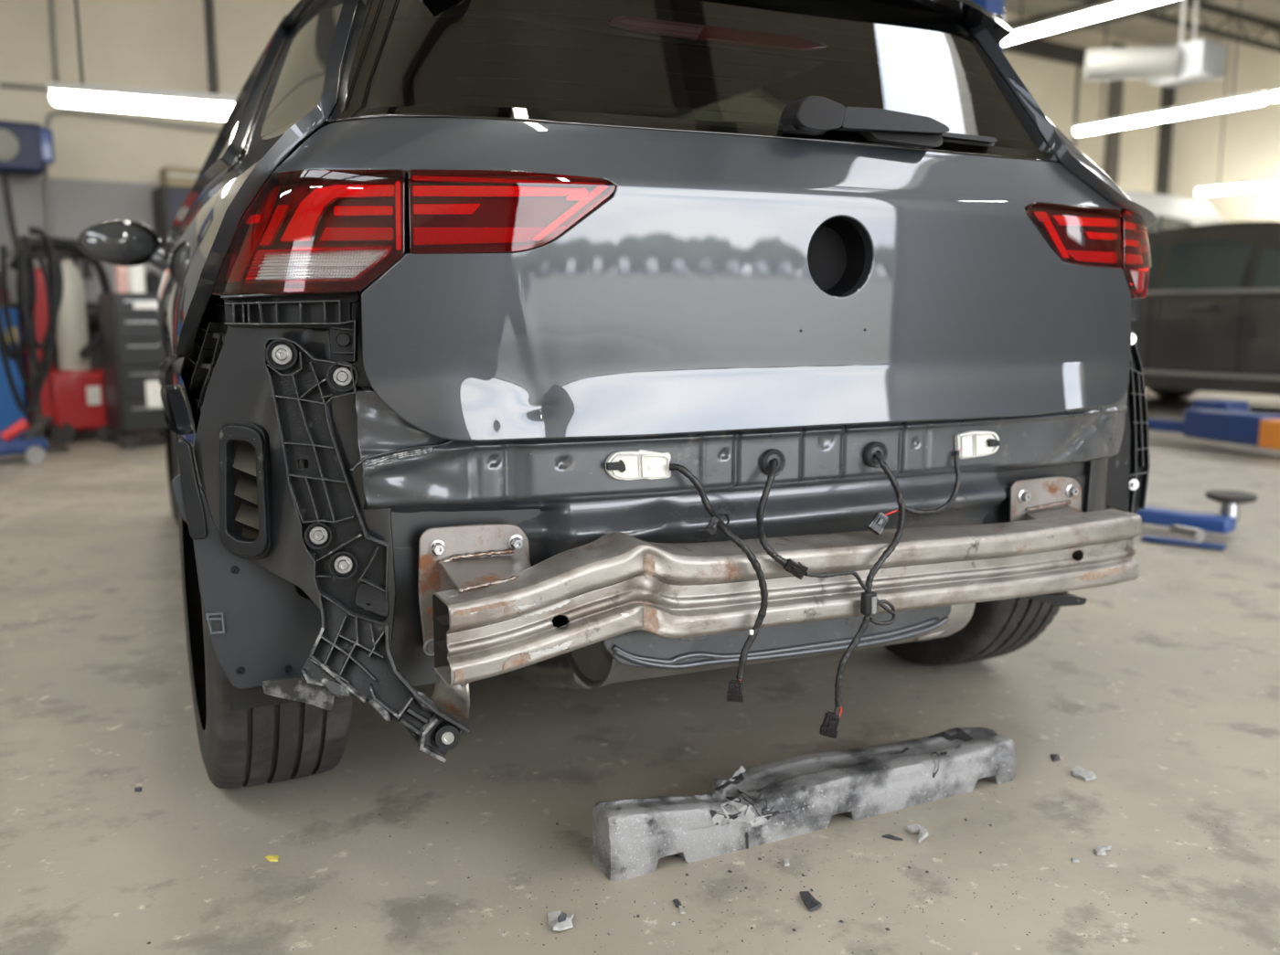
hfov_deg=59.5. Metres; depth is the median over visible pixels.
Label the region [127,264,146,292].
spray can
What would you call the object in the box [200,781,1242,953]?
floor grit
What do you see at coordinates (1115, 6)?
tube light
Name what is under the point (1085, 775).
chip
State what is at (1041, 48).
trim
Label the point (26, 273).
hose
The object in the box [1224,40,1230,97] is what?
rod
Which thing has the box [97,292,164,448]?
tool cabinet
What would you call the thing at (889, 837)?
plastic sliver
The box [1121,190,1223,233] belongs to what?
van
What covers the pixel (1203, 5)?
joist
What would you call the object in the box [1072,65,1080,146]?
trim
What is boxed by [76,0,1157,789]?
car
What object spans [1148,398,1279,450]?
lift
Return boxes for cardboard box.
[159,166,202,187]
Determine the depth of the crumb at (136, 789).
1.94 m
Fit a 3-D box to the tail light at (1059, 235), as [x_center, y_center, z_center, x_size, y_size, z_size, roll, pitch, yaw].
[0.745,-0.414,1.922,0.317,0.108,0.098,-4,9,-25]
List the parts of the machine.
label plate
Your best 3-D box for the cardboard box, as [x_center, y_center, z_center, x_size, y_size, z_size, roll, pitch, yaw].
[-3.262,-2.144,8.085,0.340,0.160,0.254,-6,10,-34]
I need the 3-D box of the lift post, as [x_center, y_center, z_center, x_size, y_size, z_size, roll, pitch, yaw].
[2.064,-2.235,6.743,0.400,4.100,0.400,-6,10,-34]
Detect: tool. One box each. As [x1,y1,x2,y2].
[73,259,77,267]
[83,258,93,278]
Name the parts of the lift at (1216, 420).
arm, arm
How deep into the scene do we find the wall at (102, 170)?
8.11 m
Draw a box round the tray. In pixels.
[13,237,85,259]
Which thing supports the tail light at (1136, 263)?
on the car at (628, 340)
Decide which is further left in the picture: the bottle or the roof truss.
the bottle
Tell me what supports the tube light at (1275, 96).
hanging from the roof truss
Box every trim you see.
[1002,39,1148,79]
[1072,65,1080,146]
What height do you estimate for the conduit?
2.787 m
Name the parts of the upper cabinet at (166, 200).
door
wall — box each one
[0,0,1162,428]
[1168,31,1279,222]
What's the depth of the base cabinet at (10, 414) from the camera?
7.05 m
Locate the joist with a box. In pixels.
[1077,0,1279,53]
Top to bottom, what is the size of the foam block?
0.100 m
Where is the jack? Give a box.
[0,416,53,465]
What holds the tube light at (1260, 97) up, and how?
hanging from the roof truss
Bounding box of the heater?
[1083,0,1226,87]
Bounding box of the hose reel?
[0,120,54,177]
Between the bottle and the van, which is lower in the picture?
the bottle
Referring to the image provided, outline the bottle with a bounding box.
[114,265,128,292]
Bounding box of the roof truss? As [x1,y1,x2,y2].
[1003,0,1279,45]
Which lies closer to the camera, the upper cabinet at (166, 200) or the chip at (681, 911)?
the chip at (681, 911)
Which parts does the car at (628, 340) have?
mirror arm, guide rail, guide rail, guide plate, guide rail, window trim, lamp rail, corner panel, bracket plate, bracket plate, chassis leg, mounting plate, panel, wiper arm, wiper blade, mounting plate, chassis leg, corner panel, bracket plate, lamp rail, bracket plate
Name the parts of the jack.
frame, lift arm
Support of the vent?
attached to the car at (628, 340)
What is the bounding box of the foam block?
[592,727,1016,881]
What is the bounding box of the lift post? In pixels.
[970,0,1004,51]
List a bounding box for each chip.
[547,910,574,931]
[672,898,681,907]
[678,906,685,915]
[783,858,789,866]
[799,891,821,912]
[905,823,928,843]
[1050,754,1060,762]
[1070,766,1096,781]
[1071,857,1079,863]
[1093,845,1111,855]
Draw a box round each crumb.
[134,787,141,792]
[265,854,278,862]
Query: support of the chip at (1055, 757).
on the floor
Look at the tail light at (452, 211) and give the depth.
1.45 m
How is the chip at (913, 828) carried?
on the floor
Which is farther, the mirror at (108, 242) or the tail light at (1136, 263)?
the mirror at (108, 242)
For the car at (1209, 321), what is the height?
1.527 m
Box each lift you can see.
[1136,490,1257,550]
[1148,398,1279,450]
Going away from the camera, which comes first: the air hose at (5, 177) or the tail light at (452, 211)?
the tail light at (452, 211)
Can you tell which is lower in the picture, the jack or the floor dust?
the floor dust
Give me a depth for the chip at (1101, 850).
1.72 m
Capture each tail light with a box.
[211,169,405,296]
[407,169,615,254]
[1024,202,1121,268]
[1120,210,1151,298]
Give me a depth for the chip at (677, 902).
1.57 m
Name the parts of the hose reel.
plate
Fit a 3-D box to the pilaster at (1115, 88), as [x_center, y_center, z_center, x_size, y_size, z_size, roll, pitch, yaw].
[6.178,-3.493,14.753,0.200,4.250,0.090,-6,10,-34]
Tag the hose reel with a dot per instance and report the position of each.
(26, 148)
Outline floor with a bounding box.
[0,388,1279,954]
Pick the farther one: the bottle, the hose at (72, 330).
the hose at (72, 330)
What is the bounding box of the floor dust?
[0,707,1267,954]
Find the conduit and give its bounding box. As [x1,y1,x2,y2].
[0,0,221,274]
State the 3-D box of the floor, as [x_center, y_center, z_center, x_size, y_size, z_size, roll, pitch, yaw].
[2.449,0.353,3.591,22.000,0.100,15.000,-6,10,-34]
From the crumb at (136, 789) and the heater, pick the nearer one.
the crumb at (136, 789)
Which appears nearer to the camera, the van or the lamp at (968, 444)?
the lamp at (968, 444)
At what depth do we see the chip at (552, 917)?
1.51 m
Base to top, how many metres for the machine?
1.279 m
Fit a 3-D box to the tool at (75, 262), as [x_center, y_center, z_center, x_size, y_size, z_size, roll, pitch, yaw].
[-3.987,-1.470,7.904,0.064,0.289,0.040,-4,9,-25]
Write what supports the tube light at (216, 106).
hanging from the ceiling
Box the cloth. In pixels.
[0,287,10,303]
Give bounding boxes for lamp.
[605,449,671,480]
[954,430,999,458]
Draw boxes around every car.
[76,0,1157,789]
[1130,220,1279,398]
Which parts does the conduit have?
hose rail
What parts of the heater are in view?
hanging rod, casing, hanging rod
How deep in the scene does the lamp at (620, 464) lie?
1.59 m
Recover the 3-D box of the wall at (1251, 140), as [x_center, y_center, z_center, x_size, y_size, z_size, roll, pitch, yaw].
[11.259,-2.838,9.971,0.200,4.350,14.200,-6,10,-34]
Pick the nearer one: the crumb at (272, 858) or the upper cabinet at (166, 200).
the crumb at (272, 858)
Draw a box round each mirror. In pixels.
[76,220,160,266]
[81,224,153,261]
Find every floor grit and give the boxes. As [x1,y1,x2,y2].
[146,733,1250,954]
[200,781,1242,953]
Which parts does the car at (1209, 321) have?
door handle, window moulding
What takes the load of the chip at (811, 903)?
on the floor
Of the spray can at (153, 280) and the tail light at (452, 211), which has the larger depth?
the spray can at (153, 280)
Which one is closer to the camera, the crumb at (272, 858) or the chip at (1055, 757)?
the crumb at (272, 858)
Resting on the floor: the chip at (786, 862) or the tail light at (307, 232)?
the chip at (786, 862)
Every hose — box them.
[0,172,19,250]
[0,225,70,455]
[56,258,90,370]
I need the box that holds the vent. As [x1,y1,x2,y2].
[219,420,272,559]
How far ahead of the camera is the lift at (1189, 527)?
4.10 m
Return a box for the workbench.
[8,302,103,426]
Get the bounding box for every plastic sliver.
[557,912,566,923]
[881,833,903,841]
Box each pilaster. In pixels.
[1103,42,1126,185]
[1154,85,1175,194]
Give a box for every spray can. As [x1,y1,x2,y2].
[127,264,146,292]
[145,270,160,293]
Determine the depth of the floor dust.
1.56 m
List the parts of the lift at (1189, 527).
screw post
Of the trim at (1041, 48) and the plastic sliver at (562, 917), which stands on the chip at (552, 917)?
the plastic sliver at (562, 917)
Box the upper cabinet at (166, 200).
[151,185,192,245]
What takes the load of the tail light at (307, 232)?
attached to the car at (628, 340)
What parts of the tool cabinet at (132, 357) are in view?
drawer, drawer, drawer, drawer, handle, handle, handle, drawer, handle, label plate, handle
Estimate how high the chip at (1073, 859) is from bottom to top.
0.004 m
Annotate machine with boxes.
[8,236,112,444]
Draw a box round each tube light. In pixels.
[46,0,237,120]
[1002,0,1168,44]
[1072,0,1269,135]
[1195,110,1279,195]
[1269,87,1279,100]
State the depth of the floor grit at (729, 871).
1.61 m
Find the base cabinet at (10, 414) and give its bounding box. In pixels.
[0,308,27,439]

